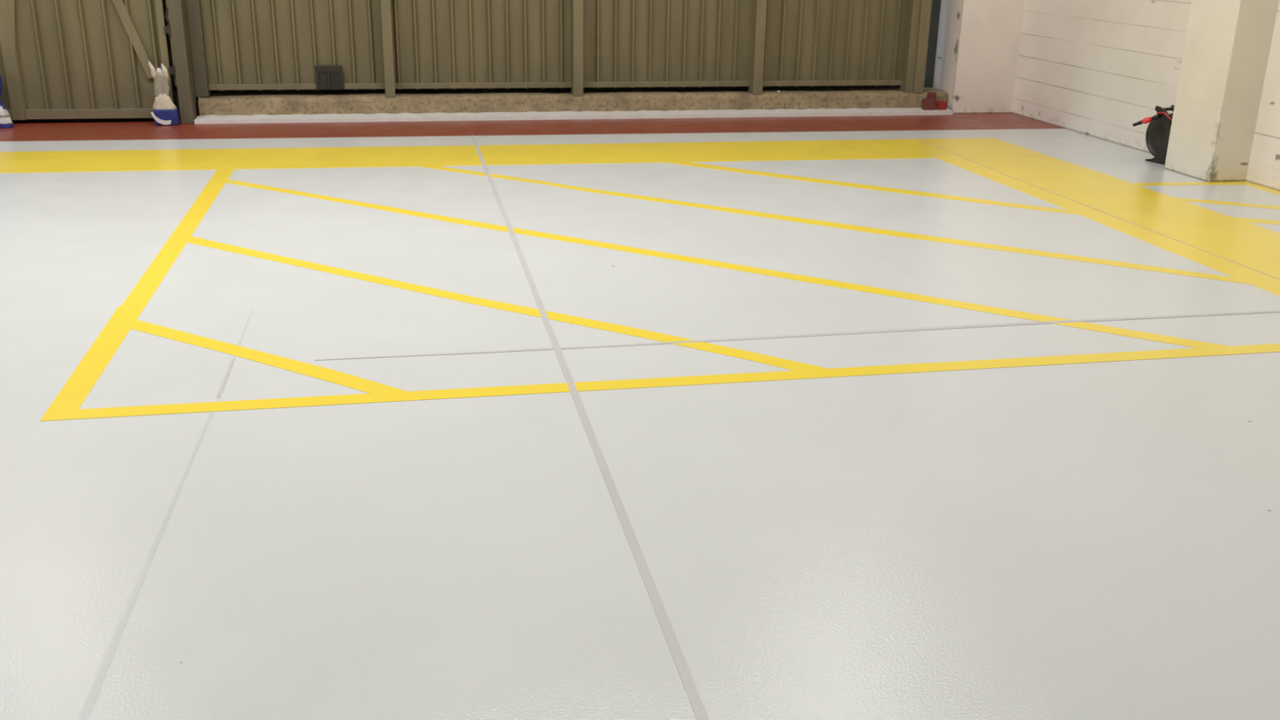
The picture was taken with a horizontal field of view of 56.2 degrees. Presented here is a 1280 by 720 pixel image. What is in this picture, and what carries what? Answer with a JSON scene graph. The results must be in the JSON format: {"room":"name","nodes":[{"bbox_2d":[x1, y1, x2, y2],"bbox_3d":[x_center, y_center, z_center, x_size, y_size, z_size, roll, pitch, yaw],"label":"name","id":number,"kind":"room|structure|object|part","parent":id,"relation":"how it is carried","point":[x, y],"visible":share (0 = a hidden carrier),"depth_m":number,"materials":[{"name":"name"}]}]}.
{"room":"factory floor","nodes":[
{"label":"factory floor","id":0,"kind":"room"},
{"bbox_2d":[0,128,1279,719],"bbox_3d":[-2.126,0.188,4.603,15.530,0.100,17.200,-3,20,-11],"label":"floor","id":1,"kind":"structure","parent":0,"point":[1090,540],"depth_m":4.12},
{"bbox_2d":[47,168,234,410],"bbox_3d":[-2.616,-0.602,6.658,0.126,0.002,4.963,-3,20,-11],"label":"yellow side line","id":2,"kind":"object","parent":1,"relation":"on","point":[84,377],"visible":1,"depth_m":5.66,"materials":[{"name":"yellow paint"}]},
{"bbox_2d":[78,306,253,719],"bbox_3d":[-0.947,1.355,1.219,0.051,0.001,9.720,-3,20,-11],"label":"joint","id":3,"kind":"object","parent":1,"relation":"on","point":[87,708],"visible":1,"depth_m":3.23,"materials":[{"name":"grey"}]},
{"bbox_2d":[216,359,234,397],"bbox_3d":[-1.661,0.071,4.804,0.012,0.003,0.430,-3,20,-10],"label":"scuff","id":4,"kind":"object","parent":1,"relation":"on","point":[223,384],"visible":1,"depth_m":4.79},
{"bbox_2d":[126,318,406,393],"bbox_3d":[-1.630,-0.018,5.059,1.700,0.002,0.115,12,22,29],"label":"hatch","id":5,"kind":"object","parent":1,"relation":"on","point":[337,377],"visible":1,"depth_m":5.01,"materials":[{"name":"yellow paint"}]},
{"bbox_2d":[183,235,826,370],"bbox_3d":[-0.941,-0.326,5.958,4.086,0.002,0.125,12,23,29],"label":"hatch","id":6,"kind":"object","parent":1,"relation":"on","point":[766,359],"visible":1,"depth_m":5.74,"materials":[{"name":"yellow paint"}]},
{"bbox_2d":[0,137,1048,173],"bbox_3d":[-3.705,-1.556,9.295,14.375,0.002,0.969,-3,20,-10],"label":"band","id":7,"kind":"object","parent":1,"relation":"on","point":[27,162],"visible":1,"depth_m":9.72,"materials":[{"name":"yellow paint"}]},
{"bbox_2d":[0,112,1062,141],"bbox_3d":[-3.518,-2.076,10.771,15.330,0.002,1.270,-3,20,-11],"label":"floor band","id":8,"kind":"object","parent":1,"relation":"on","point":[80,130],"visible":0.78,"depth_m":11.09,"materials":[{"name":"paint"}]},
{"bbox_2d":[0,74,13,128],"bbox_3d":[-5.735,-2.347,10.521,0.344,0.605,0.131,-3,20,-11],"label":"sack","id":9,"kind":"object","parent":8,"relation":"on","point":[6,122],"visible":1,"depth_m":10.57,"materials":[{"name":"blue plastic"}]},
{"bbox_2d":[148,61,179,125],"bbox_3d":[-4.314,-2.411,10.830,0.226,0.566,0.117,-3,20,-11],"label":"sack","id":10,"kind":"object","parent":8,"relation":"on","point":[165,113],"visible":1,"depth_m":10.82,"materials":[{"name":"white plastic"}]},
{"bbox_2d":[471,135,709,719],"bbox_3d":[-0.070,0.451,3.811,0.043,0.003,14.770,-3,20,-11],"label":"joint","id":11,"kind":"object","parent":1,"relation":"on","point":[694,697],"visible":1,"depth_m":3.82,"materials":[{"name":"grey concrete"}]},
{"bbox_2d":[39,343,1279,421],"bbox_3d":[0.641,0.060,4.946,5.779,0.002,0.106,-3,20,-11],"label":"yellow front line","id":12,"kind":"object","parent":1,"relation":"on","point":[76,414],"visible":1,"depth_m":4.82,"materials":[{"name":"yellow paint"}]},
{"bbox_2d":[223,178,1227,347],"bbox_3d":[-0.175,-0.659,6.935,6.657,0.002,0.128,12,23,29],"label":"hatch","id":13,"kind":"object","parent":1,"relation":"on","point":[1140,335],"visible":1,"depth_m":6.39,"materials":[{"name":"yellow paint"}]},
{"bbox_2d":[314,310,1279,360],"bbox_3d":[1.933,-0.175,5.672,6.730,0.002,0.047,-3,20,-11],"label":"joint","id":14,"kind":"object","parent":1,"relation":"on","point":[1275,311],"visible":1,"depth_m":5.47,"materials":[{"name":"grey concrete"}]},
{"bbox_2d":[420,164,1266,286],"bbox_3d":[0.818,-0.943,7.785,5.875,0.002,0.153,12,22,29],"label":"hatch","id":15,"kind":"object","parent":1,"relation":"on","point":[879,231],"visible":1,"depth_m":7.37,"materials":[{"name":"yellow paint"}]},
{"bbox_2d":[662,160,1093,216],"bbox_3d":[1.598,-1.275,8.757,3.332,0.002,0.154,13,23,30],"label":"hatch","id":16,"kind":"object","parent":1,"relation":"on","point":[680,162],"visible":1,"depth_m":8.65,"materials":[{"name":"yellow paint"}]},
{"bbox_2d":[912,137,1279,279],"bbox_3d":[3.903,0.332,4.337,0.044,0.002,14.290,-3,20,-11],"label":"joint","id":17,"kind":"object","parent":1,"relation":"on","point":[913,137],"visible":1,"depth_m":7.87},
{"bbox_2d":[937,155,1279,296],"bbox_3d":[4.258,0.491,3.905,1.074,0.002,13.250,-3,20,-11],"label":"band","id":18,"kind":"object","parent":1,"relation":"on","point":[1249,245],"visible":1,"depth_m":7.99,"materials":[{"name":"yellow paint"}]},
{"bbox_2d":[1132,105,1174,164],"bbox_3d":[4.277,-1.839,9.798,0.322,0.454,0.379,-7,21,-22],"label":"cable reel","id":19,"kind":"object","parent":1,"relation":"on","point":[1158,129],"visible":0.56,"depth_m":9.81,"materials":[{"name":"black plastic"}]},
{"bbox_2d":[1128,181,1279,195],"bbox_3d":[5.311,0.640,3.536,0.980,0.002,12.062,-3,20,-11],"label":"yellow edge line","id":20,"kind":"object","parent":1,"relation":"on","point":[1222,183],"visible":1,"depth_m":9.02,"materials":[{"name":"yellow paint"}]},
{"bbox_2d":[1167,196,1279,208],"bbox_3d":[4.270,-1.072,8.315,1.142,0.002,0.126,8,21,19],"label":"hatch","id":21,"kind":"object","parent":1,"relation":"on","point":[1191,200],"visible":1,"depth_m":8.37,"materials":[{"name":"yellow paint"}]},
{"bbox_2d":[1226,216,1279,224],"bbox_3d":[4.393,-0.867,7.741,1.090,0.002,0.139,7,20,17],"label":"hatch","id":22,"kind":"object","parent":1,"relation":"on","point":[1242,220],"visible":1,"depth_m":7.85,"materials":[{"name":"yellow paint"}]},
{"bbox_2d":[933,0,1025,113],"bbox_3d":[3.663,-5.250,11.988,0.870,5.400,0.690,-3,20,-11],"label":"wall","id":23,"kind":"structure","parent":0,"point":[979,41],"depth_m":12.39,"materials":[{"name":"white paint"}]},
{"bbox_2d":[198,87,946,115],"bbox_3d":[-0.495,-2.608,12.099,7.470,0.214,0.529,-3,20,-11],"label":"ledge","id":24,"kind":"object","parent":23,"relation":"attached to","point":[249,104],"depth_m":11.82,"materials":[{"name":"concrete"}]},
{"bbox_2d":[194,107,953,124],"bbox_3d":[-0.447,-2.413,11.789,7.470,0.054,0.220,-3,20,-11],"label":"curb","id":25,"kind":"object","parent":23,"relation":"attached to","point":[403,117],"depth_m":11.67,"materials":[{"name":"white paint"}]},
{"bbox_2d":[921,92,946,110],"bbox_3d":[3.054,-2.690,12.451,0.246,0.175,0.128,-3,20,-11],"label":"block","id":26,"kind":"object","parent":25,"relation":"on","point":[930,103],"visible":1,"depth_m":12.42,"materials":[{"name":"paint"}]},
{"bbox_2d":[1012,0,1279,191],"bbox_3d":[5.577,-2.545,4.452,0.200,5.400,15.760,-3,20,-11],"label":"wall","id":27,"kind":"structure","parent":0,"point":[1098,68],"depth_m":10.81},
{"bbox_2d":[1164,0,1279,182],"bbox_3d":[4.493,-4.000,8.505,0.368,5.400,0.570,-3,20,-11],"label":"pillar","id":28,"kind":"structure","parent":0,"point":[1228,42],"depth_m":9.02,"materials":[{"name":"white paint"}]},
{"bbox_3d":[-3.922,-6.797,9.851,14.660,1.300,0.690,-3,20,-11],"label":"wall","id":29,"kind":"structure","parent":0,"visible":0},
{"bbox_2d":[0,0,177,119],"bbox_3d":[-5.788,-4.072,10.107,3.224,4.065,0.121,-3,20,-11],"label":"gate","id":30,"kind":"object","parent":29,"relation":"in","point":[60,59],"depth_m":10.79,"materials":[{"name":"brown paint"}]},
{"bbox_3d":[-6.480,-4.083,9.992,1.825,3.990,0.048,-3,20,-11],"label":"corrugated panel","id":31,"kind":"part","parent":30,"relation":"part of","materials":[{"name":"brown metal"}]},
{"bbox_3d":[-6.540,-2.176,10.662,1.768,0.085,0.060,-3,20,-11],"label":"rail","id":32,"kind":"part","parent":30,"relation":"part of","materials":[{"name":"paint"}]},
{"bbox_3d":[-4.964,-2.256,10.963,1.218,0.085,0.060,-3,20,-11],"label":"rail","id":33,"kind":"part","parent":30,"relation":"part of","materials":[{"name":"green paint"}]},
{"bbox_2d":[11,0,180,121],"bbox_3d":[-5.816,-4.103,10.242,3.224,4.100,0.020,-3,20,-11],"label":"trim","id":34,"kind":"structure","parent":29,"relation":"attached to","point":[175,88],"depth_m":11.05,"materials":[{"name":"grey metal"}]},
{"bbox_2d":[167,0,199,123],"bbox_3d":[-4.171,-4.175,10.527,0.115,4.100,0.420,-3,20,-11],"label":"trim","id":35,"kind":"structure","parent":29,"relation":"attached to","point":[188,107],"depth_m":10.87,"materials":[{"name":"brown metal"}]},
{"bbox_2d":[185,0,210,97],"bbox_3d":[-4.081,-4.323,10.634,0.114,3.890,0.160,-3,20,-11],"label":"trim","id":36,"kind":"structure","parent":29,"relation":"attached to","point":[193,7],"depth_m":11.07,"materials":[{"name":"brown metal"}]},
{"bbox_2d":[200,0,932,97],"bbox_3d":[-0.525,-4.478,11.263,7.119,3.904,0.205,-3,20,-11],"label":"fence","id":37,"kind":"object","parent":29,"relation":"in","point":[260,45],"depth_m":11.77,"materials":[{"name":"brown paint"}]},
{"bbox_3d":[-3.210,-4.392,10.802,1.669,3.845,0.048,-3,20,-11],"label":"corrugated panel","id":38,"kind":"part","parent":37,"relation":"part of","materials":[{"name":"brown metal"}]},
{"bbox_3d":[-3.241,-2.614,11.437,1.667,0.054,0.070,-3,20,-11],"label":"rail","id":39,"kind":"part","parent":37,"relation":"part of","materials":[{"name":"green paint"}]},
{"bbox_3d":[-2.959,-2.694,11.423,0.260,0.225,0.032,-3,20,-11],"label":"vent plate","id":40,"kind":"part","parent":37,"relation":"part of","materials":[{"name":"metal"}]},
{"bbox_3d":[-2.374,-4.380,10.897,0.094,3.904,0.177,-3,20,-11],"label":"post","id":41,"kind":"part","parent":37,"relation":"part of","materials":[{"name":"green paint"}]},
{"bbox_3d":[-1.497,-4.478,11.128,1.810,3.845,0.048,-3,20,-11],"label":"corrugated panel","id":42,"kind":"part","parent":37,"relation":"part of","materials":[{"name":"brown metal"}]},
{"bbox_3d":[-1.528,-2.700,11.764,1.808,0.054,0.070,-3,20,-11],"label":"rail","id":43,"kind":"part","parent":37,"relation":"part of","materials":[{"name":"green paint"}]},
{"bbox_3d":[-0.592,-4.470,11.237,0.098,3.904,0.177,-3,20,-11],"label":"post","id":44,"kind":"part","parent":37,"relation":"part of","materials":[{"name":"green paint"}]},
{"bbox_3d":[0.263,-2.791,12.105,1.828,0.054,0.070,-3,20,-11],"label":"rail","id":45,"kind":"part","parent":37,"relation":"part of","materials":[{"name":"green paint"}]},
{"bbox_3d":[0.294,-4.569,11.469,1.830,3.845,0.048,-3,20,-11],"label":"corrugated panel","id":46,"kind":"part","parent":37,"relation":"part of","materials":[{"name":"brown metal"}]},
{"bbox_3d":[1.209,-4.561,11.580,0.103,3.904,0.177,-3,20,-11],"label":"post","id":47,"kind":"part","parent":37,"relation":"part of","materials":[{"name":"green paint"}]},
{"bbox_3d":[2.017,-2.879,12.439,1.732,0.054,0.070,-3,20,-11],"label":"rail","id":48,"kind":"part","parent":37,"relation":"part of","materials":[{"name":"green paint"}]},
{"bbox_3d":[2.048,-4.657,11.803,1.734,3.845,0.048,-3,20,-11],"label":"corrugated panel","id":49,"kind":"part","parent":37,"relation":"part of","materials":[{"name":"brown metal"}]},
{"bbox_3d":[2.916,-4.647,11.905,0.110,3.904,0.177,-3,20,-11],"label":"post","id":50,"kind":"part","parent":37,"relation":"part of","materials":[{"name":"green paint"}]},
{"bbox_2d":[210,0,941,93],"bbox_3d":[-0.500,-4.736,11.536,7.520,4.200,0.040,-3,20,-11],"label":"trim","id":51,"kind":"structure","parent":29,"relation":"attached to","point":[935,4],"depth_m":12.49,"materials":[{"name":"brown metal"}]}
]}

